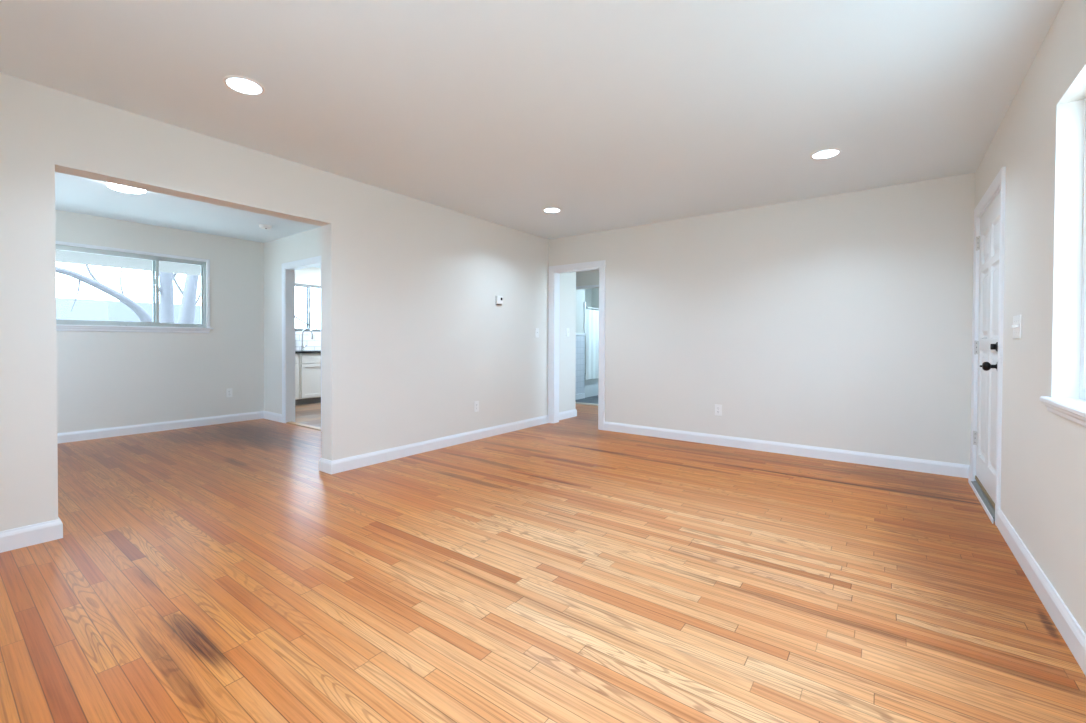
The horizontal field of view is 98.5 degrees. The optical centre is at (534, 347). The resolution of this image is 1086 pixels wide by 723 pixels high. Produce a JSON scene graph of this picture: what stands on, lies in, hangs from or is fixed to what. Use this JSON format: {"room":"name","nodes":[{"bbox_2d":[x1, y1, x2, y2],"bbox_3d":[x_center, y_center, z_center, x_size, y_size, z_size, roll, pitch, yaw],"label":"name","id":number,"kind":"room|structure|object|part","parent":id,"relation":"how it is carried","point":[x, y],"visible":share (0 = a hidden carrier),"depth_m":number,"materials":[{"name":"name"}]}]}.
{"room":"empty living room","nodes":[
{"label":"empty living room","id":0,"kind":"room"},
{"bbox_2d":[55,210,263,432],"bbox_3d":[-4.878,-0.216,5.138,0.120,2.440,3.530,1,1,37],"label":"wall","id":1,"kind":"structure","parent":0,"point":[105,379],"depth_m":5.66,"materials":[{"name":"paint"}]},
{"bbox_2d":[56,250,200,275],"bbox_3d":[-5.992,-1.336,5.402,1.999,0.375,4.428,1,1,37],"label":"roof","id":2,"kind":"structure","parent":1,"relation":"attached to","point":[62,256],"depth_m":6.65,"materials":[{"name":"paint"}]},
{"bbox_2d":[56,241,212,332],"bbox_3d":[-4.681,-0.644,5.320,0.102,0.939,1.749,1,1,37],"label":"window","id":3,"kind":"structure","parent":1,"relation":"in","point":[61,325],"depth_m":5.51,"materials":[{"name":"metal"}]},
{"bbox_3d":[-4.827,-0.659,5.141,0.020,0.793,1.121,1,1,37],"label":"sash","id":4,"kind":"part","parent":3,"relation":"part of","materials":[{"name":"glass"}]},
{"bbox_3d":[-4.655,-0.232,5.304,0.034,0.020,1.749,1,1,37],"label":"sill","id":5,"kind":"part","parent":3,"relation":"part of","materials":[{"name":"white paint"}]},
{"bbox_3d":[-4.387,-0.666,5.767,0.020,0.793,0.512,1,1,37],"label":"sash","id":6,"kind":"part","parent":3,"relation":"part of","materials":[{"name":"glass"}]},
{"bbox_2d":[57,411,281,443],"bbox_3d":[-4.610,0.955,4.947,0.561,0.105,3.530,1,1,37],"label":"baseboard","id":7,"kind":"structure","parent":1,"relation":"attached to","point":[74,436],"depth_m":5.59,"materials":[{"name":"white paint"}]},
{"bbox_2d":[226,388,231,396],"bbox_3d":[-4.029,0.602,6.171,0.008,0.116,0.072,1,1,37],"label":"wall outlet","id":8,"kind":"object","parent":1,"relation":"attached to","point":[228,391],"visible":1,"depth_m":6.17,"materials":[{"name":"white plastic"}]},
{"bbox_2d":[0,73,575,530],"bbox_3d":[-1.385,-0.193,4.284,0.155,2.440,6.374,1,1,37],"label":"wall","id":9,"kind":"structure","parent":0,"point":[415,333],"depth_m":3.87,"materials":[{"name":"paint"}]},
{"bbox_2d":[0,517,62,552],"bbox_3d":[-2.983,0.996,2.186,0.187,0.105,1.081,1,1,37],"label":"baseboard","id":10,"kind":"structure","parent":9,"relation":"attached to","point":[16,538],"depth_m":2.47,"materials":[{"name":"white paint"}]},
{"bbox_2d":[319,415,547,473],"bbox_3d":[-0.810,0.967,5.066,0.187,0.105,3.043,1,1,37],"label":"baseboard","id":11,"kind":"structure","parent":9,"relation":"attached to","point":[345,464],"depth_m":4.51,"materials":[{"name":"white paint"}]},
{"bbox_2d":[474,401,478,411],"bbox_3d":[-0.641,0.652,5.150,0.008,0.116,0.072,1,1,37],"label":"wall outlet","id":12,"kind":"object","parent":9,"relation":"attached to","point":[476,403],"visible":1,"depth_m":5.15,"materials":[{"name":"white plastic"}]},
{"bbox_2d":[496,296,502,304],"bbox_3d":[-0.407,-0.542,5.419,0.032,0.105,0.100,1,1,37],"label":"thermostat","id":13,"kind":"object","parent":9,"relation":"attached to","point":[499,299],"visible":1,"depth_m":5.40,"materials":[{"name":"plastic"}]},
{"bbox_2d":[535,328,538,337],"bbox_3d":[0.034,-0.185,6.023,0.016,0.120,0.072,1,1,37],"label":"light switch","id":14,"kind":"object","parent":9,"relation":"attached to","point":[536,329],"visible":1,"depth_m":6.02,"materials":[{"name":"white plastic"}]},
{"bbox_2d":[559,409,576,419],"bbox_3d":[0.378,0.951,6.627,0.171,0.105,0.560,1,1,37],"label":"baseboard","id":15,"kind":"structure","parent":9,"relation":"attached to","point":[570,413],"depth_m":6.60,"materials":[{"name":"white paint"}]},
{"bbox_2d":[264,227,320,413],"bbox_3d":[-3.136,-0.222,6.106,4.835,2.440,0.115,1,1,37],"label":"wall","id":16,"kind":"structure","parent":0,"point":[307,244],"depth_m":6.30,"materials":[{"name":"paint"}]},
{"bbox_2d":[282,256,321,431],"bbox_3d":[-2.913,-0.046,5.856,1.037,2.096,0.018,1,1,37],"label":"trim","id":17,"kind":"structure","parent":16,"relation":"attached to","point":[317,258],"depth_m":6.12,"materials":[{"name":"white paint"}]},
{"bbox_2d":[286,421,320,430],"bbox_3d":[-2.885,0.994,5.911,0.881,0.014,0.095,1,1,37],"label":"trim","id":18,"kind":"structure","parent":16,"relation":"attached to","point":[291,422],"depth_m":5.90,"materials":[{"name":"brown wood"}]},
{"bbox_2d":[295,267,320,285],"bbox_3d":[-4.161,-0.258,8.661,0.120,2.440,2.729,1,1,37],"label":"wall","id":19,"kind":"structure","parent":0,"point":[312,275],"depth_m":8.58,"materials":[{"name":"paint"}]},
{"bbox_2d":[295,331,320,349],"bbox_3d":[-4.143,-0.117,8.580,0.010,0.341,2.619,1,1,37],"label":"backsplash","id":20,"kind":"structure","parent":19,"relation":"attached to","point":[315,343],"depth_m":8.57,"materials":[{"name":"tile"}]},
{"bbox_2d":[295,283,320,331],"bbox_3d":[-4.207,-0.717,8.554,0.066,0.860,1.800,1,1,37],"label":"window","id":21,"kind":"structure","parent":19,"relation":"in","point":[308,287],"depth_m":8.61,"materials":[{"name":"metal"}]},
{"bbox_3d":[-4.435,-0.714,8.237,0.020,0.816,0.976,1,1,37],"label":"sash","id":22,"kind":"part","parent":21,"relation":"part of","materials":[{"name":"glass"}]},
{"bbox_3d":[-3.943,-0.721,8.933,0.020,0.816,0.832,1,1,37],"label":"sash","id":23,"kind":"part","parent":21,"relation":"part of","materials":[{"name":"glass"}]},
{"bbox_2d":[0,0,1063,267],"bbox_3d":[-0.523,-1.490,5.829,9.313,0.120,10.140,1,1,37],"label":"ceiling","id":24,"kind":"structure","parent":0,"point":[608,114],"depth_m":2.53,"materials":[{"name":"paint"}]},
{"bbox_2d":[106,182,146,193],"bbox_3d":[-3.536,-1.392,4.057,0.278,0.052,0.278,1,1,37],"label":"flush ceiling light","id":25,"kind":"object","parent":24,"relation":"attached to","point":[117,187],"visible":0.52,"depth_m":4.05,"materials":[{"name":"white plastic"}]},
{"bbox_2d":[223,75,264,94],"bbox_3d":[-1.542,-1.388,2.485,0.190,0.006,0.190,1,1,37],"label":"recessed light","id":26,"kind":"object","parent":24,"relation":"in","point":[241,84],"visible":1,"depth_m":2.48,"materials":[{"name":"white plastic"}]},
{"bbox_2d":[259,224,271,229],"bbox_3d":[-3.176,-1.414,5.513,0.136,0.042,0.136,1,1,37],"label":"smoke detector","id":27,"kind":"object","parent":24,"relation":"attached to","point":[262,226],"visible":1,"depth_m":5.47,"materials":[{"name":"white plastic"}]},
{"bbox_2d":[543,207,560,212],"bbox_3d":[0.178,-1.412,4.825,0.190,0.006,0.190,1,1,37],"label":"recessed light","id":28,"kind":"object","parent":24,"relation":"in","point":[551,209],"visible":1,"depth_m":4.83,"materials":[{"name":"white plastic"}]},
{"bbox_2d":[810,148,840,158],"bbox_3d":[2.089,-1.387,3.360,0.190,0.006,0.190,1,1,37],"label":"recessed light","id":29,"kind":"object","parent":24,"relation":"in","point":[826,153],"visible":1,"depth_m":3.35,"materials":[{"name":"white plastic"}]},
{"bbox_2d":[0,395,1085,722],"bbox_3d":[-0.524,1.070,5.856,9.293,0.120,9.900,1,1,37],"label":"floor","id":30,"kind":"structure","parent":0,"point":[569,570],"depth_m":2.03,"materials":[{"name":"brown wood"}]},
{"bbox_2d":[295,353,298,404],"bbox_3d":[-4.421,0.539,7.717,0.617,0.868,0.786,1,1,37],"label":"base cabinet","id":31,"kind":"object","parent":30,"relation":"on","point":[296,355],"visible":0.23,"depth_m":7.81,"materials":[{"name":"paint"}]},
{"bbox_3d":[-4.071,0.575,7.684,0.018,0.570,0.362,1,1,37],"label":"door","id":32,"kind":"part","parent":31,"relation":"part of","materials":[{"name":"paint"}]},
{"bbox_2d":[295,350,320,353],"bbox_3d":[-4.087,0.080,8.139,0.635,0.039,1.970,1,1,37],"label":"countertop","id":33,"kind":"structure","parent":31,"relation":"on","point":[296,351],"depth_m":8.01,"materials":[{"name":"stone"}]},
{"bbox_2d":[301,328,312,349],"bbox_3d":[-4.079,-0.142,8.399,0.219,0.399,0.095,0,1,-8],"label":"kitchen faucet","id":34,"kind":"object","parent":33,"relation":"on","point":[302,346],"visible":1,"depth_m":8.37,"materials":[{"name":"silver metal"}]},
{"bbox_2d":[298,353,320,404],"bbox_3d":[-3.860,0.531,8.461,0.617,0.868,1.070,1,1,37],"label":"base cabinet","id":35,"kind":"object","parent":30,"relation":"on","point":[309,363],"visible":0.25,"depth_m":8.00,"materials":[{"name":"paint"}]},
{"bbox_3d":[-3.773,0.195,8.072,0.018,0.152,0.504,1,1,37],"label":"drawer","id":36,"kind":"part","parent":35,"relation":"part of","materials":[{"name":"paint"}]},
{"bbox_3d":[-3.774,0.571,8.077,0.018,0.570,0.504,1,1,37],"label":"door","id":37,"kind":"part","parent":35,"relation":"part of","materials":[{"name":"paint"}]},
{"bbox_3d":[-3.778,0.571,8.080,0.008,0.470,0.404,1,1,37],"label":"door panel","id":38,"kind":"part","parent":35,"relation":"part of","materials":[{"name":"paint"}]},
{"bbox_2d":[585,373,598,397],"bbox_3d":[1.109,0.780,9.832,0.735,0.370,1.570,1,1,37],"label":"bathtub","id":39,"kind":"object","parent":30,"relation":"on","point":[591,385],"visible":0.15,"depth_m":9.24,"materials":[{"name":"white ceramic"}]},
{"bbox_2d":[576,289,584,332],"bbox_3d":[0.704,-0.242,8.718,0.120,2.440,0.670,1,1,37],"label":"wall","id":40,"kind":"structure","parent":0,"point":[580,294],"depth_m":8.82,"materials":[{"name":"paint"}]},
{"bbox_2d":[575,393,584,399],"bbox_3d":[0.756,0.928,8.692,0.018,0.100,0.672,1,1,37],"label":"baseboard","id":41,"kind":"structure","parent":40,"relation":"attached to","point":[582,395],"depth_m":8.82,"materials":[{"name":"white paint"}]},
{"bbox_2d":[576,335,584,393],"bbox_3d":[0.753,0.328,8.686,0.008,1.100,0.670,1,1,37],"label":"trim","id":42,"kind":"structure","parent":40,"relation":"attached to","point":[580,339],"depth_m":8.83,"materials":[{"name":"tile"}]},
{"bbox_2d":[584,302,585,332],"bbox_3d":[0.955,-0.567,8.932,0.035,0.595,0.050,1,1,37],"label":"trim","id":43,"kind":"structure","parent":40,"relation":"attached to","point":[584,302],"depth_m":8.91,"materials":[{"name":"white paint"}]},
{"bbox_2d":[576,270,598,289],"bbox_3d":[1.376,-0.227,7.716,5.300,2.440,0.120,1,1,37],"label":"wall","id":44,"kind":"structure","parent":0,"point":[583,278],"depth_m":7.99,"materials":[{"name":"paint"}]},
{"bbox_2d":[575,402,597,405],"bbox_3d":[0.850,0.977,8.119,0.836,0.018,0.130,1,1,37],"label":"trim","id":45,"kind":"structure","parent":44,"relation":"attached to","point":[575,402],"depth_m":8.06,"materials":[{"name":"stone"}]},
{"bbox_2d":[576,285,598,288],"bbox_3d":[0.815,-0.033,8.055,0.919,2.040,0.018,1,1,37],"label":"trim","id":46,"kind":"structure","parent":44,"relation":"attached to","point":[588,286],"depth_m":7.97,"materials":[{"name":"white paint"}]},
{"bbox_2d":[585,289,590,372],"bbox_3d":[0.731,-0.259,10.031,0.120,2.440,1.700,1,1,37],"label":"wall","id":47,"kind":"structure","parent":0,"point":[587,291],"depth_m":10.52,"materials":[{"name":"paint"}]},
{"bbox_2d":[591,288,598,310],"bbox_3d":[2.477,-0.251,9.855,3.120,2.440,0.120,1,1,37],"label":"wall","id":48,"kind":"structure","parent":0,"point":[594,291],"depth_m":10.60,"materials":[{"name":"paint"}]},
{"bbox_3d":[1.461,-0.766,9.562,0.052,0.052,1.558,1,1,37],"label":"curtain rod","id":49,"kind":"object","parent":48,"relation":"attached to","visible":0},
{"bbox_2d":[586,309,598,379],"bbox_3d":[1.426,-0.058,9.525,0.039,1.345,1.450,1,1,37],"label":"shower curtain","id":50,"kind":"object","parent":49,"relation":"hanging from","point":[592,316],"visible":0.34,"depth_m":9.12,"materials":[{"name":"fabric"}]},
{"bbox_2d":[549,173,974,464],"bbox_3d":[1.878,-0.192,5.033,4.153,2.440,0.120,1,1,37],"label":"wall","id":51,"kind":"structure","parent":0,"point":[843,321],"depth_m":4.44,"materials":[{"name":"paint"}]},
{"bbox_2d":[548,260,604,429],"bbox_3d":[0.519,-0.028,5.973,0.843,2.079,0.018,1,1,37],"label":"trim","id":52,"kind":"structure","parent":51,"relation":"attached to","point":[601,264],"depth_m":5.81,"materials":[{"name":"white paint"}]},
{"bbox_2d":[715,404,721,415],"bbox_3d":[1.932,0.661,4.920,0.072,0.116,0.008,1,1,37],"label":"wall outlet","id":53,"kind":"object","parent":51,"relation":"attached to","point":[718,408],"visible":1,"depth_m":4.92,"materials":[{"name":"white plastic"}]},
{"bbox_2d":[604,422,969,477],"bbox_3d":[2.167,0.981,4.741,3.316,0.105,0.016,1,1,37],"label":"baseboard","id":54,"kind":"structure","parent":51,"relation":"attached to","point":[903,463],"depth_m":4.44,"materials":[{"name":"white paint"}]},
{"bbox_2d":[975,0,1085,633],"bbox_3d":[1.890,-0.146,1.460,0.170,2.440,5.810,1,1,37],"label":"wall","id":55,"kind":"structure","parent":0,"point":[1039,140],"depth_m":2.01,"materials":[{"name":"paint"}]},
{"bbox_2d":[968,192,999,523],"bbox_3d":[3.109,0.041,3.180,0.212,2.030,1.042,1,1,37],"label":"door","id":56,"kind":"structure","parent":55,"relation":"in","point":[987,243],"depth_m":3.19,"materials":[{"name":"white paint"}]},
{"bbox_3d":[2.826,0.119,2.901,0.076,0.066,0.066,1,1,37],"label":"knob","id":57,"kind":"part","parent":56,"relation":"part of","materials":[{"name":"black metal"}]},
{"bbox_2d":[970,166,1005,524],"bbox_3d":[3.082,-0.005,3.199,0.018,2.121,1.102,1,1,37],"label":"trim","id":58,"kind":"structure","parent":55,"relation":"attached to","point":[1000,179],"depth_m":2.78,"materials":[{"name":"white paint"}]},
{"bbox_2d":[1012,315,1021,337],"bbox_3d":[2.520,-0.107,2.451,0.016,0.120,0.175,1,1,37],"label":"light switch","id":59,"kind":"object","parent":55,"relation":"attached to","point":[1017,320],"visible":1,"depth_m":2.42,"materials":[{"name":"white plastic"}]},
{"bbox_2d":[996,509,1085,675],"bbox_3d":[1.404,1.026,0.991,0.016,0.105,4.457,1,1,37],"label":"baseboard","id":60,"kind":"structure","parent":55,"relation":"attached to","point":[1065,622],"depth_m":1.89,"materials":[{"name":"white paint"}]},
{"bbox_2d":[1040,99,1085,426],"bbox_3d":[1.858,-0.358,1.461,0.166,1.260,1.167,1,1,37],"label":"window","id":61,"kind":"structure","parent":55,"relation":"in","point":[1072,409],"depth_m":1.85,"materials":[{"name":"white paint"}]},
{"bbox_3d":[1.801,0.223,1.511,0.026,0.024,1.167,1,1,37],"label":"sill","id":62,"kind":"part","parent":61,"relation":"part of","materials":[{"name":"white paint"}]},
{"bbox_3d":[1.900,-0.388,1.429,0.062,1.200,1.077,1,1,37],"label":"frame","id":63,"kind":"part","parent":61,"relation":"part of","materials":[{"name":"white paint"}]},
{"label":"outside","id":64,"kind":"structure","parent":0,"visible":0},
{"bbox_3d":[-4.977,1.467,10.034,100.000,0.150,110.000,1,1,37],"label":"ground","id":65,"kind":"structure","parent":64,"visible":0},
{"bbox_2d":[56,265,152,321],"bbox_3d":[-8.817,-0.698,8.378,0.361,4.309,3.590,1,1,40],"label":"bare tree","id":66,"kind":"object","parent":65,"relation":"on","point":[143,315],"visible":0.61,"depth_m":8.98,"materials":[{"name":"grey plant"}]},
{"bbox_2d":[56,298,200,323],"bbox_3d":[-15.364,-0.079,12.844,6.000,2.800,14.800,1,1,37],"label":"neighbouring house","id":67,"kind":"structure","parent":65,"relation":"on","point":[83,309],"depth_m":14.03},
{"bbox_2d":[151,271,176,322],"bbox_3d":[-9.647,-2.158,12.364,0.466,7.108,1.140,0,1,0],"label":"bare tree","id":68,"kind":"object","parent":65,"relation":"on","point":[166,289],"visible":0.34,"depth_m":12.07,"materials":[{"name":"grey plant"}]},
{"bbox_2d":[171,273,200,323],"bbox_3d":[-8.033,-1.827,11.087,0.393,6.523,1.232,0,1,20],"label":"bare tree","id":69,"kind":"object","parent":65,"relation":"on","point":[189,293],"visible":0.3,"depth_m":10.79,"materials":[{"name":"grey plant"}]},
{"bbox_2d":[295,316,316,328],"bbox_3d":[-6.841,-1.365,14.157,0.239,5.509,1.822,1,1,37],"label":"bare tree","id":70,"kind":"object","parent":65,"relation":"on","point":[295,316],"visible":0.06,"depth_m":14.00,"materials":[{"name":"grey plant"}]}
]}

